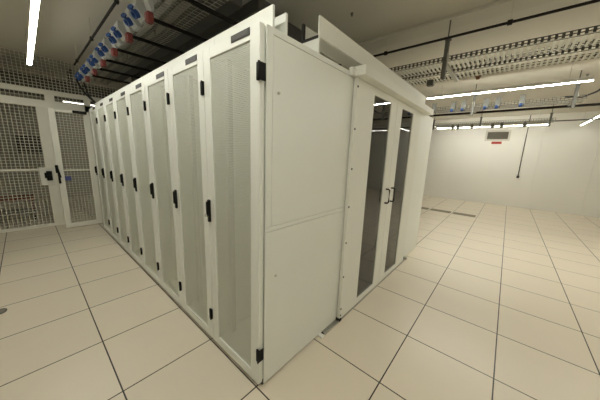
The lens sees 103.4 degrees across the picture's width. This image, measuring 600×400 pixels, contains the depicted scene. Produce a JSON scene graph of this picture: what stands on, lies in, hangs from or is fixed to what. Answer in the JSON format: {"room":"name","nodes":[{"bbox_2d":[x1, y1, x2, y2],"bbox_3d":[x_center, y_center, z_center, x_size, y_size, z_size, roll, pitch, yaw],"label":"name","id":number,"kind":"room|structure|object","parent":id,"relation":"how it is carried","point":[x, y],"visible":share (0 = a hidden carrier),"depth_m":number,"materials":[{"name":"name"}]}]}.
{"room":"server room","nodes":[
{"label":"server room","id":0,"kind":"room"},
{"bbox_2d":[0,91,93,198],"bbox_3d":[-4.737,-2.048,9.710,0.100,3.070,13.620,11,14,40],"label":"wall","id":1,"kind":"structure","parent":0,"point":[23,120],"depth_m":6.63,"materials":[{"name":"paint"}]},
{"bbox_2d":[15,135,41,152],"bbox_3d":[-7.377,-1.504,6.444,0.260,0.450,0.440,11,14,40],"label":"upper cabinet","id":2,"kind":"object","parent":1,"relation":"attached to","point":[27,149],"visible":0.69,"depth_m":6.35,"materials":[{"name":"metal"}]},
{"bbox_2d":[321,0,557,60],"bbox_3d":[0.029,-2.331,4.083,14.200,0.035,0.250,11,14,40],"label":"trim","id":3,"kind":"structure","parent":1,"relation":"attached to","point":[502,7],"depth_m":2.62,"materials":[{"name":"paint"}]},
{"bbox_2d":[0,195,599,399],"bbox_3d":[0.617,0.596,5.466,14.200,0.120,13.520,11,14,40],"label":"floor","id":4,"kind":"structure","parent":0,"point":[501,302],"depth_m":2.19,"materials":[{"name":"tile"}]},
{"bbox_2d":[0,308,6,313],"bbox_3d":[-2.793,1.038,2.192,0.109,0.008,0.109,11,14,40],"label":"grommet","id":5,"kind":"object","parent":4,"relation":"on","point":[2,310],"visible":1,"depth_m":2.21,"materials":[{"name":"metal"}]},
{"bbox_2d":[0,194,36,219],"bbox_3d":[-5.897,0.065,4.715,0.600,0.736,0.840,11,14,40],"label":"trolley","id":6,"kind":"object","parent":4,"relation":"on","point":[23,195],"visible":0.67,"depth_m":4.81,"materials":[{"name":"metal"}]},
{"bbox_2d":[0,194,33,201],"bbox_3d":[-5.894,-0.021,4.698,0.560,0.050,0.840,11,14,40],"label":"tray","id":7,"kind":"object","parent":6,"relation":"on","point":[10,196],"depth_m":4.78,"materials":[{"name":"metal"}]},
{"bbox_2d":[0,206,36,215],"bbox_3d":[-5.904,0.249,4.751,0.560,0.040,0.840,11,14,40],"label":"shelf","id":8,"kind":"object","parent":6,"relation":"attached to","point":[13,209],"depth_m":4.81,"materials":[{"name":"metal"}]},
{"bbox_2d":[0,47,131,232],"bbox_3d":[-4.969,-0.960,4.038,0.117,3.070,4.388,11,14,40],"label":"mesh fence","id":9,"kind":"object","parent":4,"relation":"on","point":[48,175],"visible":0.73,"depth_m":4.31,"materials":[{"name":"metal"}]},
{"bbox_2d":[47,108,102,227],"bbox_3d":[-4.178,-0.554,4.443,0.109,2.153,0.565,11,14,40],"label":"gate","id":10,"kind":"object","parent":4,"relation":"on","point":[59,169],"visible":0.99,"depth_m":4.44,"materials":[{"name":"metal"}]},
{"bbox_2d":[89,106,110,233],"bbox_3d":[-3.138,-0.529,4.517,0.572,2.175,1.098,11,14,40],"label":"rack","id":11,"kind":"object","parent":4,"relation":"on","point":[93,114],"visible":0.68,"depth_m":4.18,"materials":[{"name":"white metal"}]},
{"bbox_2d":[75,79,95,102],"bbox_3d":[-3.665,-1.841,4.131,0.516,0.512,0.066,5,11,15],"label":"cable","id":12,"kind":"object","parent":11,"relation":"on","point":[77,81],"visible":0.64,"depth_m":4.14,"materials":[{"name":"black rubber"}]},
{"bbox_2d":[96,102,119,242],"bbox_3d":[-2.705,-0.441,4.148,0.572,2.175,1.098,11,14,40],"label":"rack","id":13,"kind":"object","parent":4,"relation":"on","point":[100,109],"visible":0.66,"depth_m":3.80,"materials":[{"name":"white metal"}]},
{"bbox_2d":[104,97,130,254],"bbox_3d":[-2.272,-0.354,3.780,0.572,2.175,1.098,11,14,40],"label":"rack","id":14,"kind":"object","parent":4,"relation":"on","point":[110,113],"visible":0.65,"depth_m":3.42,"materials":[{"name":"white metal"}]},
{"bbox_2d":[114,90,143,267],"bbox_3d":[-1.840,-0.267,3.411,0.572,2.175,1.098,11,14,40],"label":"rack","id":15,"kind":"object","parent":4,"relation":"on","point":[127,176],"visible":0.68,"depth_m":3.05,"materials":[{"name":"white metal"}]},
{"bbox_2d":[127,81,160,284],"bbox_3d":[-1.407,-0.180,3.042,0.572,2.175,1.098,11,14,40],"label":"rack","id":16,"kind":"object","parent":4,"relation":"on","point":[142,180],"visible":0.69,"depth_m":2.68,"materials":[{"name":"white metal"}]},
{"bbox_2d":[144,69,182,307],"bbox_3d":[-0.975,-0.092,2.674,0.572,2.175,1.098,11,14,40],"label":"rack","id":17,"kind":"object","parent":4,"relation":"on","point":[157,98],"visible":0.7,"depth_m":2.31,"materials":[{"name":"white metal"}]},
{"bbox_2d":[168,51,213,338],"bbox_3d":[-0.542,-0.005,2.305,0.572,2.175,1.098,11,14,40],"label":"rack","id":18,"kind":"object","parent":4,"relation":"on","point":[185,78],"visible":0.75,"depth_m":1.93,"materials":[{"name":"white metal"}]},
{"bbox_2d":[203,21,353,384],"bbox_3d":[-0.106,0.084,1.930,0.586,2.175,1.104,11,14,40],"label":"rack","id":19,"kind":"object","parent":4,"relation":"on","point":[278,111],"visible":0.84,"depth_m":1.58,"materials":[{"name":"white metal"}]},
{"bbox_2d":[95,4,274,105],"bbox_3d":[-1.864,-1.293,2.693,4.598,0.109,0.014,11,14,40],"label":"panel","id":20,"kind":"object","parent":19,"relation":"on","point":[267,15],"visible":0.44,"depth_m":1.57,"materials":[{"name":"white metal"}]},
{"bbox_2d":[275,13,287,34],"bbox_3d":[-1.802,-1.304,2.764,4.598,0.109,0.017,11,14,40],"label":"panel","id":21,"kind":"object","parent":19,"relation":"on","point":[281,22],"visible":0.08,"depth_m":1.30,"materials":[{"name":"white metal"}]},
{"bbox_2d":[301,15,425,103],"bbox_3d":[0.903,-1.221,2.517,0.153,0.235,2.555,11,14,40],"label":"header","id":22,"kind":"object","parent":19,"relation":"on","point":[329,41],"visible":0.58,"depth_m":1.83,"materials":[{"name":"white metal"}]},
{"bbox_2d":[317,64,433,337],"bbox_3d":[0.994,-0.042,2.693,0.162,2.212,2.355,11,14,40],"label":"sliding door","id":23,"kind":"structure","parent":4,"relation":"on","point":[386,118],"depth_m":2.42,"materials":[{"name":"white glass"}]},
{"bbox_2d":[403,114,432,255],"bbox_3d":[1.520,-0.213,3.774,0.578,2.175,1.085,11,14,40],"label":"rack","id":24,"kind":"object","parent":4,"relation":"on","point":[426,123],"visible":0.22,"depth_m":3.70,"materials":[{"name":"white metal"}]},
{"bbox_2d":[430,209,450,212],"bbox_3d":[4.282,0.327,7.223,0.540,0.007,0.310,11,14,40],"label":"floor vent","id":25,"kind":"object","parent":4,"relation":"in","point":[430,209],"visible":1,"depth_m":7.22,"materials":[{"name":"black metal"}]},
{"bbox_2d":[452,212,475,216],"bbox_3d":[4.734,0.418,6.838,0.540,0.007,0.310,11,14,40],"label":"floor vent","id":26,"kind":"object","parent":4,"relation":"in","point":[457,213],"visible":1,"depth_m":6.82,"materials":[{"name":"black metal"}]},
{"bbox_2d":[0,0,599,119],"bbox_3d":[0.733,-2.549,4.857,14.200,0.150,13.520,11,14,40],"label":"ceiling","id":27,"kind":"structure","parent":0,"point":[63,26],"depth_m":3.10,"materials":[{"name":"paint"}]},
{"bbox_2d":[24,0,39,64],"bbox_3d":[-2.756,-1.919,2.410,3.000,0.410,0.049,11,14,40],"label":"strip light","id":28,"kind":"object","parent":27,"relation":"hanging from","point":[34,5],"visible":1,"depth_m":2.34,"materials":[{"name":"white plastic"}]},
{"bbox_2d":[0,68,117,103],"bbox_3d":[-5.294,-2.316,4.431,0.480,0.582,4.700,11,14,40],"label":"air duct","id":29,"kind":"object","parent":27,"relation":"hanging from","point":[28,76],"visible":0.28,"depth_m":4.64,"materials":[{"name":"grey metal"}]},
{"bbox_2d":[63,100,94,105],"bbox_3d":[-5.545,-2.880,6.849,0.038,0.410,1.900,11,14,40],"label":"strip light","id":30,"kind":"object","parent":27,"relation":"hanging from","point":[63,100],"visible":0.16,"depth_m":6.38,"materials":[{"name":"white plastic"}]},
{"bbox_2d":[74,0,118,65],"bbox_3d":[-2.090,-1.992,2.495,4.250,0.250,0.032,11,14,40],"label":"support rail","id":31,"kind":"object","parent":27,"relation":"hanging from","point":[116,2],"visible":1,"depth_m":2.68,"materials":[{"name":"metal"}]},
{"bbox_2d":[80,0,228,84],"bbox_3d":[-2.057,-1.842,2.882,4.656,0.150,0.385,11,14,40],"label":"cable tray","id":32,"kind":"object","parent":27,"relation":"hanging from","point":[200,10],"depth_m":2.47,"materials":[{"name":"metal"}]},
{"bbox_2d":[74,71,85,81],"bbox_3d":[-3.576,-2.003,3.849,0.110,0.140,0.136,11,14,40],"label":"power socket","id":33,"kind":"object","parent":32,"relation":"attached to","point":[75,75],"visible":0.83,"depth_m":3.84,"materials":[{"name":"blue plastic"}]},
{"bbox_2d":[76,69,86,79],"bbox_3d":[-3.429,-1.973,3.724,0.110,0.140,0.136,11,14,40],"label":"power socket","id":34,"kind":"object","parent":32,"relation":"attached to","point":[80,74],"visible":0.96,"depth_m":3.70,"materials":[{"name":"blue plastic"}]},
{"bbox_2d":[80,63,92,75],"bbox_3d":[-3.157,-1.918,3.491,0.110,0.140,0.136,11,14,40],"label":"power socket","id":35,"kind":"object","parent":32,"relation":"attached to","point":[89,73],"visible":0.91,"depth_m":3.49,"materials":[{"name":"plastic"}]},
{"bbox_2d":[82,61,92,72],"bbox_3d":[-3.010,-1.889,3.366,0.110,0.140,0.136,11,14,40],"label":"power socket","id":36,"kind":"object","parent":32,"relation":"attached to","point":[86,66],"visible":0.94,"depth_m":3.34,"materials":[{"name":"plastic"}]},
{"bbox_2d":[85,74,89,81],"bbox_3d":[-3.299,-1.927,3.669,0.080,0.180,0.056,11,14,40],"label":"power socket","id":37,"kind":"object","parent":32,"relation":"attached to","point":[87,78],"visible":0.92,"depth_m":3.66,"materials":[{"name":"red plastic"}]},
{"bbox_2d":[86,54,100,68],"bbox_3d":[-2.738,-1.834,3.134,0.110,0.140,0.136,11,14,40],"label":"power socket","id":38,"kind":"object","parent":32,"relation":"attached to","point":[88,60],"visible":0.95,"depth_m":3.12,"materials":[{"name":"blue plastic"}]},
{"bbox_2d":[91,66,96,75],"bbox_3d":[-2.880,-1.843,3.312,0.080,0.180,0.056,11,14,40],"label":"power socket","id":39,"kind":"object","parent":32,"relation":"attached to","point":[94,70],"visible":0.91,"depth_m":3.30,"materials":[{"name":"red plastic"}]},
{"bbox_2d":[89,50,101,65],"bbox_3d":[-2.591,-1.804,3.009,0.110,0.140,0.136,11,14,40],"label":"power socket","id":40,"kind":"object","parent":32,"relation":"attached to","point":[95,57],"visible":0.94,"depth_m":2.98,"materials":[{"name":"plastic"}]},
{"bbox_2d":[95,45,110,59],"bbox_3d":[-2.319,-1.749,2.777,0.110,0.140,0.136,11,14,40],"label":"power socket","id":41,"kind":"object","parent":32,"relation":"attached to","point":[100,52],"visible":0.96,"depth_m":2.77,"materials":[{"name":"blue plastic"}]},
{"bbox_2d":[100,56,106,66],"bbox_3d":[-2.461,-1.758,2.955,0.080,0.180,0.056,11,14,40],"label":"power socket","id":42,"kind":"object","parent":32,"relation":"attached to","point":[103,60],"visible":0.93,"depth_m":2.95,"materials":[{"name":"red plastic"}]},
{"bbox_2d":[98,37,111,54],"bbox_3d":[-2.172,-1.720,2.652,0.110,0.140,0.136,11,14,40],"label":"power socket","id":43,"kind":"object","parent":32,"relation":"attached to","point":[105,45],"visible":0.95,"depth_m":2.63,"materials":[{"name":"grey plastic"}]},
{"bbox_2d":[92,75,129,83],"bbox_3d":[-3.011,-2.110,4.327,0.026,0.027,1.300,11,14,40],"label":"cross arm","id":44,"kind":"object","parent":32,"relation":"attached to","point":[93,75],"visible":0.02,"depth_m":4.08},
{"bbox_2d":[110,43,117,56],"bbox_3d":[-2.042,-1.674,2.598,0.080,0.180,0.056,11,14,40],"label":"power socket","id":45,"kind":"object","parent":32,"relation":"attached to","point":[114,52],"visible":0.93,"depth_m":2.59,"materials":[{"name":"red plastic"}]},
{"bbox_2d":[106,29,123,47],"bbox_3d":[-1.900,-1.665,2.420,0.110,0.140,0.136,11,14,40],"label":"power socket","id":46,"kind":"object","parent":32,"relation":"attached to","point":[111,37],"visible":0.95,"depth_m":2.41,"materials":[{"name":"white plastic"}]},
{"bbox_2d":[110,20,126,42],"bbox_3d":[-1.753,-1.635,2.295,0.110,0.140,0.136,11,14,40],"label":"power socket","id":47,"kind":"object","parent":32,"relation":"attached to","point":[119,30],"visible":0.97,"depth_m":2.27,"materials":[{"name":"white plastic"}]},
{"bbox_2d":[98,68,140,78],"bbox_3d":[-2.597,-2.026,3.974,0.026,0.027,1.300,11,14,40],"label":"cross arm","id":48,"kind":"object","parent":32,"relation":"attached to","point":[102,69],"visible":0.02,"depth_m":3.70},
{"bbox_2d":[123,21,132,43],"bbox_3d":[-1.623,-1.589,2.241,0.080,0.180,0.056,11,14,40],"label":"power socket","id":49,"kind":"object","parent":32,"relation":"attached to","point":[129,34],"visible":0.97,"depth_m":2.23,"materials":[{"name":"red plastic"}]},
{"bbox_2d":[106,59,151,71],"bbox_3d":[-2.184,-1.943,3.622,0.026,0.027,1.300,11,14,40],"label":"cross arm","id":50,"kind":"object","parent":32,"relation":"attached to","point":[107,60],"visible":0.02,"depth_m":3.35},
{"bbox_2d":[121,8,141,31],"bbox_3d":[-1.481,-1.580,2.063,0.110,0.140,0.136,11,14,40],"label":"power socket","id":51,"kind":"object","parent":32,"relation":"attached to","point":[128,19],"visible":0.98,"depth_m":2.05,"materials":[{"name":"white plastic"}]},
{"bbox_2d":[127,0,146,24],"bbox_3d":[-1.334,-1.551,1.938,0.110,0.140,0.136,11,14,40],"label":"power socket","id":52,"kind":"object","parent":32,"relation":"attached to","point":[137,9],"visible":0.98,"depth_m":1.92,"materials":[{"name":"white plastic"}]},
{"bbox_2d":[94,0,183,80],"bbox_3d":[-2.052,-1.832,2.851,4.501,0.038,0.068,11,14,40],"label":"cable","id":53,"kind":"object","parent":32,"relation":"on","point":[178,1],"visible":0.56,"depth_m":2.39,"materials":[{"name":"black rubber"}]},
{"bbox_2d":[117,48,166,63],"bbox_3d":[-1.770,-1.859,3.269,0.026,0.027,1.300,11,14,40],"label":"cross arm","id":54,"kind":"object","parent":32,"relation":"attached to","point":[118,49],"visible":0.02,"depth_m":2.99},
{"bbox_2d":[143,0,153,24],"bbox_3d":[-1.204,-1.505,1.884,0.080,0.180,0.056,11,14,40],"label":"power socket","id":55,"kind":"object","parent":32,"relation":"attached to","point":[149,4],"visible":1,"depth_m":1.87,"materials":[{"name":"red plastic"}]},
{"bbox_2d":[133,0,164,34],"bbox_3d":[-2.111,-1.822,2.784,4.502,0.038,0.067,11,14,40],"label":"cable","id":56,"kind":"object","parent":32,"relation":"on","point":[160,3],"visible":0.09,"depth_m":2.01,"materials":[{"name":"black rubber"}]},
{"bbox_2d":[100,0,202,81],"bbox_3d":[-1.986,-1.844,2.925,4.502,0.038,0.068,11,14,40],"label":"cable","id":57,"kind":"object","parent":32,"relation":"on","point":[191,7],"visible":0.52,"depth_m":2.44,"materials":[{"name":"black rubber"}]},
{"bbox_2d":[133,35,184,53],"bbox_3d":[-1.356,-1.776,2.917,0.026,0.027,1.300,11,14,40],"label":"cross arm","id":58,"kind":"object","parent":32,"relation":"attached to","point":[134,36],"visible":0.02,"depth_m":2.64},
{"bbox_2d":[154,18,207,41],"bbox_3d":[-0.942,-1.693,2.564,0.026,0.027,1.300,11,14,40],"label":"cross arm","id":59,"kind":"object","parent":32,"relation":"attached to","point":[157,21],"visible":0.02,"depth_m":2.29},
{"bbox_2d":[184,0,237,24],"bbox_3d":[-0.529,-1.609,2.211,0.026,0.027,1.300,11,14,40],"label":"cross arm","id":60,"kind":"object","parent":32,"relation":"attached to","point":[193,2],"visible":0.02,"depth_m":1.97},
{"bbox_2d":[108,0,241,82],"bbox_3d":[-2.096,-2.135,3.312,4.050,0.272,0.212,11,14,40],"label":"cable tray","id":61,"kind":"object","parent":27,"relation":"hanging from","point":[231,6],"visible":0.38,"depth_m":2.54,"materials":[{"name":"grey metal"}]},
{"bbox_2d":[131,0,271,81],"bbox_3d":[-1.845,-2.210,3.589,4.050,0.212,0.212,11,14,40],"label":"cable trunking","id":62,"kind":"object","parent":27,"relation":"hanging from","point":[252,7],"visible":0.34,"depth_m":2.74,"materials":[{"name":"metal"}]},
{"bbox_2d":[287,22,300,42],"bbox_3d":[-1.580,-2.229,3.896,4.050,0.272,0.282,11,14,40],"label":"cable trunking","id":63,"kind":"object","parent":27,"relation":"hanging from","point":[293,31],"visible":0.02,"depth_m":2.61,"materials":[{"name":"black metal"}]},
{"bbox_2d":[440,20,458,81],"bbox_3d":[1.887,-1.735,2.925,0.062,0.630,0.840,11,14,40],"label":"hanger","id":64,"kind":"object","parent":27,"relation":"hanging from","point":[445,65],"visible":0.88,"depth_m":2.66,"materials":[{"name":"metal"}]},
{"bbox_2d":[389,25,599,77],"bbox_3d":[2.560,-1.451,2.114,6.000,0.058,0.316,11,14,40],"label":"cable tray","id":65,"kind":"object","parent":64,"relation":"on","point":[595,29],"visible":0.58,"depth_m":2.42,"materials":[{"name":"metal"}]},
{"bbox_2d":[402,42,599,85],"bbox_3d":[2.849,-1.504,2.441,6.000,0.058,0.316,11,14,40],"label":"cable tray","id":66,"kind":"object","parent":64,"relation":"on","point":[596,48],"visible":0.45,"depth_m":2.72,"materials":[{"name":"metal"}]},
{"bbox_2d":[426,79,434,86],"bbox_3d":[1.843,-1.648,3.348,0.080,0.076,0.080,11,14,40],"label":"junction box","id":67,"kind":"object","parent":66,"relation":"attached to","point":[430,83],"visible":1,"depth_m":3.32,"materials":[{"name":"metal"}]},
{"bbox_2d":[339,0,599,65],"bbox_3d":[1.585,-1.874,2.585,9.000,0.250,0.032,11,14,40],"label":"support rail","id":68,"kind":"object","parent":27,"relation":"hanging from","point":[511,21],"visible":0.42,"depth_m":2.29,"materials":[{"name":"metal"}]},
{"bbox_2d":[470,84,476,115],"bbox_3d":[3.741,-2.088,5.055,0.062,0.610,0.540,11,14,40],"label":"hanger","id":69,"kind":"object","parent":27,"relation":"hanging from","point":[474,96],"visible":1,"depth_m":4.89,"materials":[{"name":"metal"}]},
{"bbox_2d":[433,94,587,113],"bbox_3d":[3.806,-1.953,4.978,2.857,0.069,0.367,11,14,40],"label":"cable tray","id":70,"kind":"object","parent":69,"relation":"on","point":[548,102],"visible":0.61,"depth_m":4.53,"materials":[{"name":"metal"}]},
{"bbox_2d":[432,103,436,112],"bbox_3d":[2.939,-2.050,5.255,0.080,0.201,0.387,11,14,40],"label":"socket","id":71,"kind":"object","parent":70,"relation":"hanging from","point":[434,106],"visible":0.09,"depth_m":5.25,"materials":[{"name":"white plastic"}]},
{"bbox_2d":[450,101,455,111],"bbox_3d":[3.170,-1.953,4.973,0.080,0.255,0.514,11,14,40],"label":"socket","id":72,"kind":"object","parent":70,"relation":"hanging from","point":[453,104],"visible":1,"depth_m":4.94,"materials":[{"name":"white plastic"}]},
{"bbox_2d":[460,100,466,110],"bbox_3d":[3.282,-1.913,4.817,0.080,0.276,0.589,11,14,40],"label":"socket","id":73,"kind":"object","parent":70,"relation":"hanging from","point":[463,106],"visible":1,"depth_m":4.80,"materials":[{"name":"white plastic"}]},
{"bbox_2d":[483,98,489,109],"bbox_3d":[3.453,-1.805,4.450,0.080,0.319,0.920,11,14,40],"label":"socket","id":74,"kind":"object","parent":70,"relation":"hanging from","point":[486,101],"visible":1,"depth_m":4.39,"materials":[{"name":"white plastic"}]},
{"bbox_2d":[494,97,501,108],"bbox_3d":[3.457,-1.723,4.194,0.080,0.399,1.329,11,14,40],"label":"socket","id":75,"kind":"object","parent":70,"relation":"hanging from","point":[498,99],"visible":1,"depth_m":4.10,"materials":[{"name":"white plastic"}]},
{"bbox_2d":[518,95,525,106],"bbox_3d":[4.124,-1.838,4.403,0.080,0.227,0.154,11,14,40],"label":"socket","id":76,"kind":"object","parent":70,"relation":"hanging from","point":[522,97],"visible":1,"depth_m":4.39,"materials":[{"name":"white plastic"}]},
{"bbox_2d":[565,89,599,97],"bbox_3d":[4.768,-1.804,3.973,0.091,0.163,0.436,-9,15,-44],"label":"cable","id":77,"kind":"object","parent":70,"relation":"on","point":[598,90],"visible":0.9,"depth_m":3.96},
{"bbox_2d":[429,103,599,116],"bbox_3d":[5.022,-1.715,4.317,5.600,0.040,0.040,11,14,40],"label":"rail","id":78,"kind":"object","parent":69,"relation":"attached to","point":[590,104],"visible":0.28,"depth_m":4.77,"materials":[{"name":"metal"}]},
{"bbox_2d":[438,113,547,128],"bbox_3d":[6.044,-2.578,7.604,2.850,0.450,0.025,11,14,40],"label":"strip light","id":79,"kind":"object","parent":27,"relation":"hanging from","point":[540,113],"visible":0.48,"depth_m":7.45,"materials":[{"name":"white plastic"}]},
{"bbox_2d":[427,64,594,98],"bbox_3d":[3.468,-2.072,4.155,2.220,0.320,0.037,11,14,40],"label":"strip light","id":80,"kind":"object","parent":27,"relation":"hanging from","point":[584,79],"visible":0.94,"depth_m":3.99,"materials":[{"name":"white plastic"}]},
{"bbox_2d":[427,80,592,98],"bbox_3d":[3.462,-1.921,4.184,2.214,0.012,0.029,11,14,40],"label":"diffuser","id":81,"kind":"object","parent":80,"relation":"attached to","point":[567,81],"depth_m":4.06,"materials":[{"name":"white plastic"}]},
{"bbox_2d":[547,105,553,125],"bbox_3d":[6.454,-2.191,6.101,0.062,0.610,0.490,11,14,40],"label":"hanger","id":82,"kind":"object","parent":27,"relation":"hanging from","point":[551,114],"visible":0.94,"depth_m":5.96,"materials":[{"name":"metal"}]},
{"bbox_2d":[568,70,581,107],"bbox_3d":[4.802,-1.884,4.149,0.062,0.590,0.540,11,14,40],"label":"hanger","id":83,"kind":"object","parent":27,"relation":"hanging from","point":[572,103],"visible":1,"depth_m":3.98,"materials":[{"name":"metal"}]},
{"bbox_2d":[580,110,599,125],"bbox_3d":[7.582,-2.263,6.161,0.037,0.410,2.060,11,14,40],"label":"strip light","id":84,"kind":"object","parent":27,"relation":"hanging from","point":[597,115],"visible":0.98,"depth_m":6.09,"materials":[{"name":"white plastic"}]},
{"bbox_2d":[554,118,599,121],"bbox_3d":[6.645,-2.112,6.361,5.900,0.030,0.030,11,14,40],"label":"rail","id":85,"kind":"object","parent":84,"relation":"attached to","point":[597,118],"visible":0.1,"depth_m":6.01,"materials":[{"name":"metal"}]},
{"bbox_3d":[5.386,-2.416,7.009,0.062,0.590,0.490,11,14,40],"label":"hanger","id":86,"kind":"object","parent":27,"relation":"hanging from","visible":0},
{"bbox_2d":[432,118,555,126],"bbox_3d":[5.365,-2.274,7.043,3.057,0.069,0.407,11,14,40],"label":"cable tray","id":87,"kind":"object","parent":86,"relation":"on","point":[541,120],"visible":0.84,"depth_m":6.72,"materials":[{"name":"metal"}]},
{"bbox_2d":[423,111,599,217],"bbox_3d":[5.082,-1.770,10.145,14.200,3.070,0.120,11,14,40],"label":"wall","id":88,"kind":"structure","parent":0,"point":[559,172],"depth_m":7.98,"materials":[{"name":"white paint"}]},
{"bbox_2d":[484,130,511,140],"bbox_3d":[6.939,-2.261,8.323,0.690,0.370,0.030,11,14,40],"label":"air vent","id":89,"kind":"object","parent":88,"relation":"in","point":[491,135],"visible":1,"depth_m":8.31,"materials":[{"name":"white metal"}]},
{"bbox_2d":[516,115,530,177],"bbox_3d":[7.478,-1.757,7.914,0.070,2.055,0.050,11,14,40],"label":"cable","id":90,"kind":"object","parent":88,"relation":"attached to","point":[530,115],"visible":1,"depth_m":7.93,"materials":[{"name":"metal"}]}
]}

